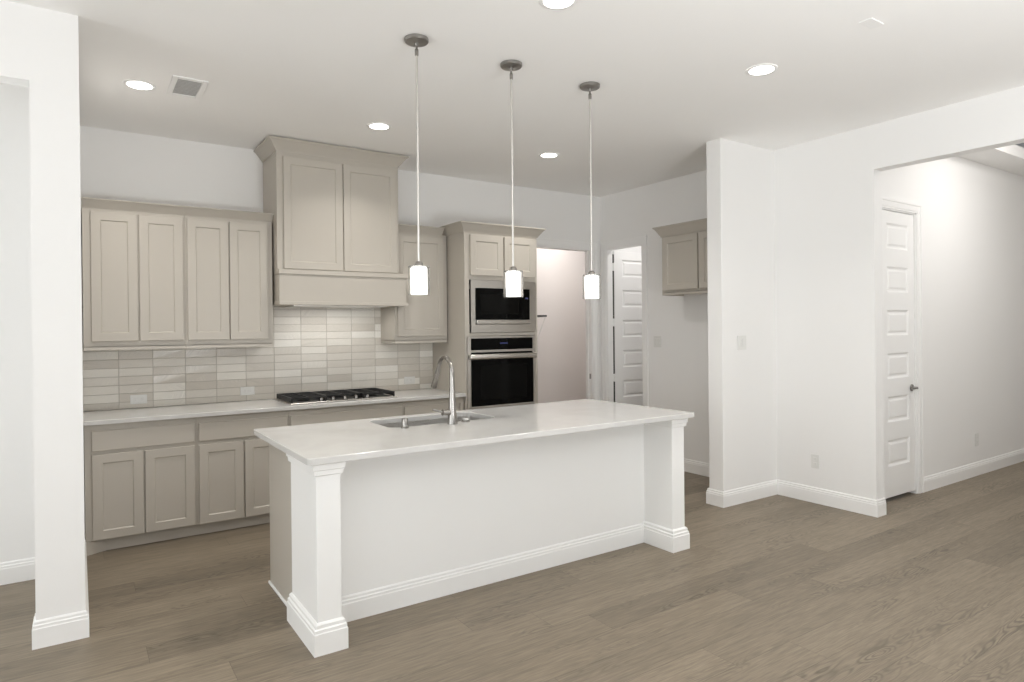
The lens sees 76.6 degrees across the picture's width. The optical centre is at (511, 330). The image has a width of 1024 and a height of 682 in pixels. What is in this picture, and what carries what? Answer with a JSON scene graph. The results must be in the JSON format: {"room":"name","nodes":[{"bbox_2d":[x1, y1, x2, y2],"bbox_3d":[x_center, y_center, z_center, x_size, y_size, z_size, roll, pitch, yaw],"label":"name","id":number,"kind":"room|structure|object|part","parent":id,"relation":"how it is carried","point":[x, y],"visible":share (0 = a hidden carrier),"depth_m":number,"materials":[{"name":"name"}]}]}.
{"room":"kitchen","nodes":[
{"label":"kitchen","id":0,"kind":"room"},
{"bbox_2d":[0,0,28,86],"bbox_3d":[-3.725,0.003,2.160,3.425,3.045,0.110,-1,0,-34],"label":"wall","id":1,"kind":"structure","parent":0,"point":[14,39],"depth_m":3.04,"materials":[{"name":"white paint"}]},
{"bbox_2d":[0,83,34,562],"bbox_3d":[-4.296,0.006,3.078,3.500,3.045,0.100,-1,0,-34],"label":"wall","id":2,"kind":"structure","parent":0,"point":[17,524],"depth_m":3.90,"materials":[{"name":"white paint"}]},
{"bbox_2d":[0,557,34,584],"bbox_3d":[-4.208,1.462,3.063,3.400,0.131,0.015,-1,0,-34],"label":"baseboard","id":3,"kind":"structure","parent":2,"relation":"attached to","point":[20,570],"depth_m":3.89,"materials":[{"name":"white paint"}]},
{"bbox_2d":[28,5,84,619],"bbox_3d":[-2.751,-0.013,3.966,0.206,3.045,2.022,-1,0,-34],"label":"wall","id":4,"kind":"structure","parent":0,"point":[54,107],"depth_m":3.12,"materials":[{"name":"white paint"}]},
{"bbox_2d":[32,540,88,649],"bbox_3d":[-2.553,1.443,3.692,0.228,0.131,1.385,-1,0,-34],"label":"baseboard","id":5,"kind":"structure","parent":4,"relation":"attached to","point":[51,631],"depth_m":3.12,"materials":[{"name":"white paint"}]},
{"bbox_2d":[80,126,640,411],"bbox_3d":[-0.546,-0.044,6.731,6.800,3.045,0.110,-1,0,-34],"label":"wall","id":6,"kind":"structure","parent":0,"point":[114,165],"depth_m":5.49,"materials":[{"name":"white paint"}]},
{"bbox_2d":[81,197,185,350],"bbox_3d":[-2.842,-0.395,4.878,0.652,1.076,0.407,-1,0,-34],"label":"upper cabinet","id":7,"kind":"object","parent":6,"relation":"attached to","point":[133,253],"visible":1,"depth_m":4.74,"materials":[{"name":"beige paint"}]},
{"bbox_3d":[-2.868,-0.384,4.679,0.288,0.926,0.019,-1,0,-34],"label":"door","id":8,"kind":"part","parent":7,"relation":"part of","materials":[{"name":"beige paint"}]},
{"bbox_3d":[-2.751,-0.904,4.734,0.652,0.059,0.062,-1,0,-34],"label":"crown molding","id":9,"kind":"part","parent":7,"relation":"part of","materials":[{"name":"beige paint"}]},
{"bbox_3d":[-2.619,-0.387,4.846,0.289,0.926,0.019,-1,0,-34],"label":"door","id":10,"kind":"part","parent":7,"relation":"part of","materials":[{"name":"beige paint"}]},
{"bbox_2d":[184,206,273,347],"bbox_3d":[-2.305,-0.402,5.240,0.642,1.076,0.407,-1,0,-34],"label":"upper cabinet","id":11,"kind":"object","parent":6,"relation":"attached to","point":[229,296],"visible":0.9,"depth_m":5.10,"materials":[{"name":"beige paint"}]},
{"bbox_3d":[-2.353,-0.390,5.024,0.292,0.926,0.019,-1,0,-34],"label":"door","id":12,"kind":"part","parent":11,"relation":"part of","materials":[{"name":"beige paint"}]},
{"bbox_3d":[-2.213,-0.911,5.095,0.642,0.059,0.062,-1,0,-34],"label":"crown molding","id":13,"kind":"part","parent":11,"relation":"part of","materials":[{"name":"beige paint"}]},
{"bbox_3d":[-2.105,-0.393,5.191,0.288,0.926,0.019,-1,0,-34],"label":"door","id":14,"kind":"part","parent":11,"relation":"part of","materials":[{"name":"beige paint"}]},
{"bbox_2d":[82,307,432,410],"bbox_3d":[-2.009,0.196,5.673,2.922,0.798,0.012,-1,0,-34],"label":"tile backsplash","id":15,"kind":"structure","parent":6,"relation":"attached to","point":[313,349],"depth_m":5.64,"materials":[{"name":"tile"}]},
{"bbox_2d":[130,394,146,403],"bbox_3d":[-2.911,0.539,5.054,0.115,0.070,0.008,-1,0,-34],"label":"wall outlet","id":16,"kind":"object","parent":15,"relation":"attached to","point":[134,399],"visible":1,"depth_m":5.05,"materials":[{"name":"white plastic"}]},
{"bbox_2d":[240,386,254,394],"bbox_3d":[-2.244,0.515,5.502,0.115,0.070,0.008,-1,0,-34],"label":"wall outlet","id":17,"kind":"object","parent":15,"relation":"attached to","point":[243,390],"visible":1,"depth_m":5.50,"materials":[{"name":"white plastic"}]},
{"bbox_2d":[404,376,414,383],"bbox_3d":[-1.001,0.488,6.337,0.115,0.070,0.008,-1,0,-34],"label":"wall outlet","id":18,"kind":"object","parent":15,"relation":"attached to","point":[411,379],"visible":1,"depth_m":6.33,"materials":[{"name":"white plastic"}]},
{"bbox_2d":[253,135,408,307],"bbox_3d":[-1.560,-0.873,5.669,1.206,1.342,0.527,-1,0,-34],"label":"range hood","id":19,"kind":"object","parent":6,"relation":"attached to","point":[335,234],"visible":0.91,"depth_m":5.46,"materials":[{"name":"beige paint"}]},
{"bbox_3d":[-1.644,-0.956,5.374,0.488,0.910,0.019,-1,0,-34],"label":"door","id":20,"kind":"part","parent":19,"relation":"part of","materials":[{"name":"beige paint"}]},
{"bbox_3d":[-1.566,-1.498,5.667,1.206,0.091,0.527,-1,0,-34],"label":"crown molding","id":21,"kind":"part","parent":19,"relation":"part of","materials":[{"name":"beige paint"}]},
{"bbox_3d":[-1.233,-0.961,5.650,0.483,0.910,0.019,-1,0,-34],"label":"door","id":22,"kind":"part","parent":19,"relation":"part of","materials":[{"name":"beige paint"}]},
{"bbox_2d":[380,224,446,343],"bbox_3d":[-0.951,-0.422,6.149,0.599,1.083,0.407,-1,0,-34],"label":"upper cabinet","id":23,"kind":"object","parent":6,"relation":"attached to","point":[424,319],"visible":0.74,"depth_m":6.05,"materials":[{"name":"beige paint"}]},
{"bbox_3d":[-0.846,-0.410,6.037,0.476,0.926,0.019,-1,0,-34],"label":"door","id":24,"kind":"part","parent":23,"relation":"part of","materials":[{"name":"beige paint"}]},
{"bbox_3d":[-0.976,-0.930,6.133,0.550,0.066,0.405,-1,0,-34],"label":"crown molding","id":25,"kind":"part","parent":23,"relation":"part of","materials":[{"name":"beige paint"}]},
{"bbox_2d":[536,238,599,399],"bbox_3d":[0.582,0.216,7.478,1.006,2.498,0.130,-1,0,-34],"label":"trim","id":26,"kind":"structure","parent":6,"relation":"attached to","point":[591,305],"depth_m":7.68,"materials":[{"name":"white paint"}]},
{"bbox_2d":[0,461,1023,681],"bbox_3d":[2.095,1.534,0.137,16.000,0.120,16.700,-1,0,-34],"label":"floor","id":27,"kind":"structure","parent":0,"point":[775,588],"depth_m":3.41,"materials":[{"name":"brown wood"}]},
{"bbox_2d":[83,417,197,555],"bbox_3d":[-2.747,1.071,4.784,0.684,0.872,0.656,-1,0,-34],"label":"base cabinet","id":28,"kind":"object","parent":27,"relation":"on","point":[140,478],"visible":0.86,"depth_m":4.51,"materials":[{"name":"beige paint"}]},
{"bbox_3d":[-2.697,1.128,4.442,0.301,0.577,0.019,-1,0,-34],"label":"door","id":29,"kind":"part","parent":28,"relation":"part of","materials":[{"name":"beige paint"}]},
{"bbox_3d":[-2.565,0.746,4.532,0.628,0.136,0.019,-1,0,-34],"label":"drawer","id":30,"kind":"part","parent":28,"relation":"part of","materials":[{"name":"beige paint"}]},
{"bbox_3d":[-2.433,1.126,4.620,0.314,0.575,0.019,-1,0,-34],"label":"door","id":31,"kind":"part","parent":28,"relation":"part of","materials":[{"name":"beige paint"}]},
{"bbox_2d":[196,410,288,534],"bbox_3d":[-2.192,1.065,5.161,0.658,0.872,0.648,-1,0,-34],"label":"base cabinet","id":32,"kind":"object","parent":27,"relation":"on","point":[232,462],"visible":0.65,"depth_m":4.86,"materials":[{"name":"beige paint"}]},
{"bbox_3d":[-2.152,1.124,4.809,0.304,0.578,0.019,-1,0,-34],"label":"door","id":33,"kind":"part","parent":32,"relation":"part of","materials":[{"name":"beige paint"}]},
{"bbox_3d":[-2.019,0.741,4.899,0.633,0.134,0.019,-1,0,-34],"label":"drawer","id":34,"kind":"part","parent":32,"relation":"part of","materials":[{"name":"beige paint"}]},
{"bbox_3d":[-1.891,1.121,4.984,0.304,0.578,0.019,-1,0,-34],"label":"door","id":35,"kind":"part","parent":32,"relation":"part of","materials":[{"name":"beige paint"}]},
{"bbox_2d":[289,402,402,425],"bbox_3d":[-1.518,1.056,5.614,0.966,0.872,0.648,-1,0,-34],"label":"base cabinet","id":36,"kind":"object","parent":27,"relation":"on","point":[378,410],"visible":0.2,"depth_m":5.33,"materials":[{"name":"beige paint"}]},
{"bbox_2d":[83,388,465,425],"bbox_3d":[-1.817,0.609,5.395,2.922,0.030,0.662,-1,0,-34],"label":"countertop","id":37,"kind":"structure","parent":36,"relation":"on","point":[102,417],"depth_m":4.99,"materials":[{"name":"white stone"}]},
{"bbox_2d":[275,388,397,404],"bbox_3d":[-1.516,0.564,5.599,0.916,0.052,0.500,-1,0,-34],"label":"gas cooktop","id":38,"kind":"object","parent":37,"relation":"in","point":[296,398],"visible":1,"depth_m":5.51,"materials":[{"name":"silver metal"}]},
{"bbox_2d":[402,397,463,415],"bbox_3d":[-0.864,1.049,6.053,0.610,0.872,0.648,-1,0,-34],"label":"base cabinet","id":39,"kind":"object","parent":27,"relation":"on","point":[417,406],"visible":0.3,"depth_m":5.75,"materials":[{"name":"beige paint"}]},
{"bbox_3d":[-0.717,0.728,5.774,0.524,0.128,0.019,-1,0,-34],"label":"drawer","id":40,"kind":"part","parent":39,"relation":"part of","materials":[{"name":"beige paint"}]},
{"bbox_3d":[-0.462,1.021,5.944,0.031,0.720,0.019,-1,0,-34],"label":"drawer","id":41,"kind":"part","parent":39,"relation":"part of","materials":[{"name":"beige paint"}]},
{"bbox_2d":[268,418,689,657],"bbox_3d":[-0.147,1.042,4.092,2.530,0.882,1.046,-1,0,-34],"label":"kitchen island","id":42,"kind":"object","parent":27,"relation":"on","point":[352,540],"visible":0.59,"depth_m":3.70,"materials":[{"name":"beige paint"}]},
{"bbox_3d":[-1.281,1.487,3.604,0.012,0.018,0.560,-1,0,-34],"label":"shoe trim","id":43,"kind":"part","parent":42,"relation":"part of","materials":[{"name":"white paint"}]},
{"bbox_2d":[254,399,693,465],"bbox_3d":[-0.147,0.585,4.102,2.598,0.030,1.098,-1,0,-34],"label":"island countertop","id":44,"kind":"structure","parent":42,"relation":"on","point":[340,441],"depth_m":3.77,"materials":[{"name":"white stone"}]},
{"bbox_2d":[401,418,408,428],"bbox_3d":[-0.630,0.547,3.816,0.048,0.058,0.048,-1,0,-34],"label":"soap dispenser","id":45,"kind":"object","parent":44,"relation":"in","point":[404,420],"visible":1,"depth_m":3.80,"materials":[{"name":"silver metal"}]},
{"bbox_2d":[378,416,480,427],"bbox_3d":[-0.508,0.712,4.182,0.785,0.216,0.435,-1,0,-34],"label":"sink","id":46,"kind":"object","parent":44,"relation":"in","point":[439,420],"visible":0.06,"depth_m":4.38,"materials":[{"name":"silver metal"}]},
{"bbox_2d":[431,355,457,424],"bbox_3d":[-0.472,0.364,4.026,0.165,0.418,0.291,-1,0,-34],"label":"kitchen faucet","id":47,"kind":"object","parent":44,"relation":"on","point":[450,412],"visible":1,"depth_m":3.95,"materials":[{"name":"silver metal"}]},
{"bbox_3d":[-0.417,0.231,4.034,0.031,0.152,0.211,-1,0,-34],"label":"spout","id":48,"kind":"part","parent":47,"relation":"part of","materials":[{"name":"silver metal"}]},
{"bbox_3d":[-0.038,1.042,3.932,2.300,0.882,0.098,-1,0,-34],"label":"panel","id":49,"kind":"part","parent":42,"relation":"part of","materials":[{"name":"white paint"}]},
{"bbox_3d":[-0.003,1.417,3.887,2.241,0.131,0.015,-1,0,-34],"label":"trim","id":50,"kind":"part","parent":42,"relation":"part of","materials":[{"name":"white paint"}]},
{"bbox_2d":[432,221,545,409],"bbox_3d":[-0.253,0.242,6.419,0.958,2.469,0.727,-1,0,-34],"label":"tall cabinet","id":51,"kind":"object","parent":27,"relation":"on","point":[474,250],"visible":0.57,"depth_m":6.10,"materials":[{"name":"beige paint"}]},
{"bbox_3d":[-0.237,-0.697,6.065,0.359,0.375,0.019,-1,0,-34],"label":"door","id":52,"kind":"part","parent":51,"relation":"part of","materials":[{"name":"beige paint"}]},
{"bbox_3d":[-0.265,-0.948,6.415,0.958,0.087,0.727,-1,0,-34],"label":"crown molding","id":53,"kind":"part","parent":51,"relation":"part of","materials":[{"name":"beige paint"}]},
{"bbox_2d":[467,336,537,408],"bbox_3d":[-0.160,0.388,6.267,0.767,0.663,0.364,-1,0,-34],"label":"oven","id":54,"kind":"object","parent":51,"relation":"in","point":[501,370],"visible":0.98,"depth_m":6.13,"materials":[{"name":"silver metal"}]},
{"bbox_3d":[-0.096,0.128,6.167,0.694,0.107,0.034,-1,0,-34],"label":"control panel","id":55,"kind":"part","parent":54,"relation":"part of","materials":[{"name":"black glass"}]},
{"bbox_3d":[-0.090,0.459,6.164,0.694,0.488,0.043,-1,0,-34],"label":"door glass","id":56,"kind":"part","parent":54,"relation":"part of","materials":[{"name":"black"}]},
{"bbox_3d":[-0.071,0.245,6.130,0.761,0.049,0.036,-1,0,-34],"label":"handle","id":57,"kind":"part","parent":54,"relation":"part of","materials":[{"name":"silver metal"}]},
{"bbox_2d":[469,280,535,332],"bbox_3d":[-0.186,-0.224,6.340,0.736,0.485,0.458,-1,0,-34],"label":"microwave oven","id":58,"kind":"object","parent":51,"relation":"in","point":[489,311],"visible":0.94,"depth_m":6.12,"materials":[{"name":"silver metal"}]},
{"bbox_3d":[-0.214,-0.225,6.356,0.607,0.332,0.400,-1,0,-34],"label":"oven casing","id":59,"kind":"part","parent":58,"relation":"part of","materials":[{"name":"black"}]},
{"bbox_3d":[-0.124,-0.247,6.147,0.525,0.291,0.042,-1,0,-34],"label":"door glass","id":60,"kind":"part","parent":58,"relation":"part of","materials":[{"name":"black"}]},
{"bbox_3d":[-0.082,-0.079,6.163,0.603,0.040,0.050,-1,0,-34],"label":"handle","id":61,"kind":"part","parent":58,"relation":"part of","materials":[{"name":"silver metal"}]},
{"bbox_3d":[0.129,-0.250,6.319,0.081,0.291,0.040,-1,0,-34],"label":"control panel","id":62,"kind":"part","parent":58,"relation":"part of","materials":[{"name":"black glass"}]},
{"bbox_3d":[0.073,-0.700,6.273,0.354,0.375,0.019,-1,0,-34],"label":"door","id":63,"kind":"part","parent":51,"relation":"part of","materials":[{"name":"beige paint"}]},
{"bbox_2d":[7,0,1023,196],"bbox_3d":[0.175,-1.623,-1.142,11.450,0.150,16.700,-1,0,-34],"label":"ceiling","id":64,"kind":"structure","parent":0,"point":[671,75],"depth_m":3.92,"materials":[{"name":"white paint"}]},
{"bbox_2d":[123,79,155,90],"bbox_3d":[-2.337,-1.537,4.069,0.184,0.006,0.184,-1,0,-34],"label":"recessed light","id":65,"kind":"object","parent":64,"relation":"in","point":[142,85],"visible":1,"depth_m":4.06,"materials":[{"name":"white paint"}]},
{"bbox_2d":[166,75,208,99],"bbox_3d":[-2.064,-1.538,4.116,0.200,0.008,0.357,-1,0,-34],"label":"ceiling vent","id":66,"kind":"object","parent":64,"relation":"in","point":[181,86],"visible":1,"depth_m":4.10,"materials":[{"name":"white paint"}]},
{"bbox_2d":[367,122,390,129],"bbox_3d":[-1.013,-1.553,4.941,0.184,0.006,0.184,-1,0,-34],"label":"recessed light","id":67,"kind":"object","parent":64,"relation":"in","point":[375,125],"visible":1,"depth_m":4.93,"materials":[{"name":"white paint"}]},
{"bbox_2d":[404,34,429,295],"bbox_3d":[-0.503,-0.872,3.463,0.129,1.369,0.129,-1,0,-34],"label":"pendant lamp","id":68,"kind":"object","parent":64,"relation":"hanging from","point":[418,274],"visible":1,"depth_m":3.44,"materials":[{"name":"silver metal"}]},
{"bbox_3d":[-0.503,-0.913,3.463,0.012,1.107,0.012,-1,0,-34],"label":"rod","id":69,"kind":"part","parent":68,"relation":"part of","materials":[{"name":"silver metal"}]},
{"bbox_3d":[-0.497,-0.265,3.465,0.115,0.155,0.115,-1,0,-34],"label":"lamp shade","id":70,"kind":"part","parent":68,"relation":"part of","materials":[{"name":"white glass"}]},
{"bbox_2d":[500,60,522,297],"bbox_3d":[0.002,-0.878,3.804,0.129,1.369,0.129,-1,0,-34],"label":"pendant lamp","id":71,"kind":"object","parent":64,"relation":"hanging from","point":[513,278],"visible":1,"depth_m":3.78,"materials":[{"name":"silver metal"}]},
{"bbox_3d":[0.002,-0.919,3.804,0.012,1.107,0.012,-1,0,-34],"label":"rod","id":72,"kind":"part","parent":71,"relation":"part of","materials":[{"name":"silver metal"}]},
{"bbox_3d":[0.008,-0.271,3.806,0.115,0.155,0.115,-1,0,-34],"label":"lamp shade","id":73,"kind":"part","parent":71,"relation":"part of","materials":[{"name":"white glass"}]},
{"bbox_2d":[539,152,558,157],"bbox_3d":[0.332,-1.569,5.818,0.184,0.006,0.184,-1,0,-34],"label":"recessed light","id":74,"kind":"object","parent":64,"relation":"in","point":[547,154],"visible":1,"depth_m":5.81,"materials":[{"name":"white paint"}]},
{"bbox_2d":[539,0,577,9],"bbox_3d":[0.219,-1.559,3.068,0.184,0.006,0.184,-1,0,-34],"label":"recessed light","id":75,"kind":"object","parent":64,"relation":"in","point":[548,4],"visible":1,"depth_m":3.10,"materials":[{"name":"white paint"}]},
{"bbox_2d":[580,81,600,298],"bbox_3d":[0.505,-0.884,4.149,0.129,1.369,0.129,-1,0,-34],"label":"pendant lamp","id":76,"kind":"object","parent":64,"relation":"hanging from","point":[591,281],"visible":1,"depth_m":4.13,"materials":[{"name":"silver metal"}]},
{"bbox_3d":[0.504,-0.925,4.149,0.012,1.107,0.012,-1,0,-34],"label":"rod","id":77,"kind":"part","parent":76,"relation":"part of","materials":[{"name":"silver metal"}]},
{"bbox_3d":[0.511,-0.277,4.151,0.115,0.155,0.115,-1,0,-34],"label":"lamp shade","id":78,"kind":"part","parent":76,"relation":"part of","materials":[{"name":"white glass"}]},
{"bbox_2d":[746,64,777,75],"bbox_3d":[1.512,-1.575,3.926,0.184,0.006,0.184,-1,0,-34],"label":"recessed light","id":79,"kind":"object","parent":64,"relation":"in","point":[761,69],"visible":1,"depth_m":3.91,"materials":[{"name":"white paint"}]},
{"bbox_2d":[859,18,883,28],"bbox_3d":[1.847,-1.576,3.333,0.125,0.006,0.068,-1,0,-34],"label":"cover plate","id":80,"kind":"object","parent":64,"relation":"attached to","point":[871,23],"visible":1,"depth_m":3.33,"materials":[{"name":"white paint"}]},
{"bbox_2d":[537,248,585,402],"bbox_3d":[0.552,-0.061,8.863,2.600,3.045,0.100,-1,0,-34],"label":"wall","id":81,"kind":"structure","parent":0,"point":[561,341],"depth_m":8.89,"materials":[{"name":"paint"}]},
{"bbox_2d":[600,170,708,462],"bbox_3d":[1.702,-0.067,6.869,0.080,3.045,2.267,-1,0,-34],"label":"wall","id":82,"kind":"structure","parent":0,"point":[678,369],"depth_m":6.82,"materials":[{"name":"white paint"}]},
{"bbox_2d":[601,235,648,406],"bbox_3d":[1.315,0.209,7.436,0.100,2.498,0.744,-1,0,-34],"label":"trim","id":83,"kind":"structure","parent":82,"relation":"attached to","point":[606,264],"depth_m":7.65,"materials":[{"name":"white paint"}]},
{"bbox_2d":[612,251,642,405],"bbox_3d":[1.500,0.249,7.911,0.734,2.388,0.048,-1,0,-34],"label":"door","id":84,"kind":"structure","parent":82,"relation":"in","point":[626,266],"depth_m":7.84,"materials":[{"name":"white paint"}]},
{"bbox_2d":[654,336,660,346],"bbox_3d":[1.568,0.122,6.991,0.009,0.120,0.110,-1,0,-34],"label":"light switch","id":85,"kind":"object","parent":82,"relation":"attached to","point":[657,339],"visible":1,"depth_m":6.99,"materials":[{"name":"white plastic"}]},
{"bbox_2d":[652,218,707,295],"bbox_3d":[1.855,-0.694,6.226,0.366,0.684,1.015,-1,0,-34],"label":"upper cabinet","id":86,"kind":"object","parent":82,"relation":"attached to","point":[684,244],"visible":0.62,"depth_m":6.26,"materials":[{"name":"beige paint"}]},
{"bbox_3d":[1.852,-0.986,6.225,0.366,0.100,1.015,-1,0,-34],"label":"crown molding","id":87,"kind":"part","parent":86,"relation":"part of","materials":[{"name":"beige paint"}]},
{"bbox_3d":[1.639,-0.658,6.319,0.019,0.524,0.434,-1,0,-34],"label":"door","id":88,"kind":"part","parent":86,"relation":"part of","materials":[{"name":"beige paint"}]},
{"bbox_3d":[1.894,-0.659,5.939,0.019,0.524,0.440,-1,0,-34],"label":"door","id":89,"kind":"part","parent":86,"relation":"part of","materials":[{"name":"beige paint"}]},
{"bbox_2d":[706,138,776,490],"bbox_3d":[2.038,-0.066,5.638,0.835,3.045,0.147,-1,0,-34],"label":"wall partition","id":90,"kind":"structure","parent":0,"point":[740,176],"depth_m":5.48,"materials":[{"name":"white paint"}]},
{"bbox_2d":[737,336,745,349],"bbox_3d":[1.944,0.106,5.480,0.118,0.120,0.009,-1,0,-34],"label":"light switch","id":91,"kind":"object","parent":90,"relation":"attached to","point":[741,340],"visible":1,"depth_m":5.47,"materials":[{"name":"white plastic"}]},
{"bbox_2d":[774,86,1023,499],"bbox_3d":[5.825,-0.315,0.661,0.121,3.500,12.600,-1,0,-34],"label":"wall","id":92,"kind":"structure","parent":0,"point":[828,190],"depth_m":5.25,"materials":[{"name":"white paint"}]},
{"bbox_2d":[684,458,886,517],"bbox_3d":[1.890,1.392,5.878,0.873,0.131,2.476,-1,0,-34],"label":"baseboard","id":93,"kind":"structure","parent":92,"relation":"attached to","point":[862,505],"depth_m":5.43,"materials":[{"name":"white paint"}]},
{"bbox_2d":[811,454,818,468],"bbox_3d":[2.548,1.102,5.450,0.008,0.115,0.073,-1,0,-34],"label":"wall outlet","id":94,"kind":"object","parent":92,"relation":"attached to","point":[814,458],"visible":1,"depth_m":5.45,"materials":[{"name":"white plastic"}]},
{"bbox_2d":[882,143,1023,485],"bbox_3d":[4.685,-0.323,6.532,4.532,3.500,0.110,-1,0,-34],"label":"wall","id":95,"kind":"structure","parent":0,"point":[973,212],"depth_m":6.31,"materials":[{"name":"white paint"}]},
{"bbox_2d":[882,209,917,498],"bbox_3d":[3.308,0.200,5.539,0.595,2.424,0.098,-1,0,-34],"label":"door","id":96,"kind":"structure","parent":95,"relation":"in","point":[897,228],"depth_m":5.57,"materials":[{"name":"white paint"}]},
{"bbox_3d":[3.492,0.504,5.640,0.134,0.060,0.062,-1,0,-34],"label":"handle","id":97,"kind":"part","parent":96,"relation":"part of","materials":[{"name":"silver metal"}]},
{"bbox_2d":[882,197,923,493],"bbox_3d":[3.286,0.168,5.578,0.780,2.552,0.123,-1,0,-34],"label":"trim","id":98,"kind":"structure","parent":95,"relation":"attached to","point":[900,206],"depth_m":5.71,"materials":[{"name":"white paint"}]},
{"bbox_2d":[924,448,1023,491],"bbox_3d":[5.093,1.357,6.726,3.472,0.131,0.015,-1,0,-34],"label":"baseboard","id":99,"kind":"structure","parent":95,"relation":"attached to","point":[934,481],"depth_m":6.29,"materials":[{"name":"white paint"}]},
{"bbox_2d":[975,433,978,445],"bbox_3d":[4.582,1.079,6.386,0.078,0.125,0.008,-1,0,-34],"label":"wall outlet","id":100,"kind":"object","parent":95,"relation":"attached to","point":[976,434],"visible":1,"depth_m":6.38,"materials":[{"name":"white plastic"}]},
{"bbox_2d":[959,145,1023,176],"bbox_3d":[5.377,-1.847,5.431,4.480,0.358,2.510,-1,0,-34],"label":"ceiling","id":101,"kind":"structure","parent":0,"point":[1010,158],"depth_m":6.28,"materials":[{"name":"white paint"}]},
{"bbox_3d":[-0.152,-0.051,7.696,0.130,3.045,1.053,-1,0,-34],"label":"wall","id":102,"kind":"structure","parent":0,"visible":0},
{"bbox_2d":[537,315,546,339],"bbox_3d":[0.023,0.291,7.948,0.433,0.940,0.788,-1,0,-34],"label":"wire shelf","id":103,"kind":"object","parent":102,"relation":"attached to","point":[545,316],"visible":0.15,"depth_m":7.70,"materials":[{"name":"white plastic"}]}
]}

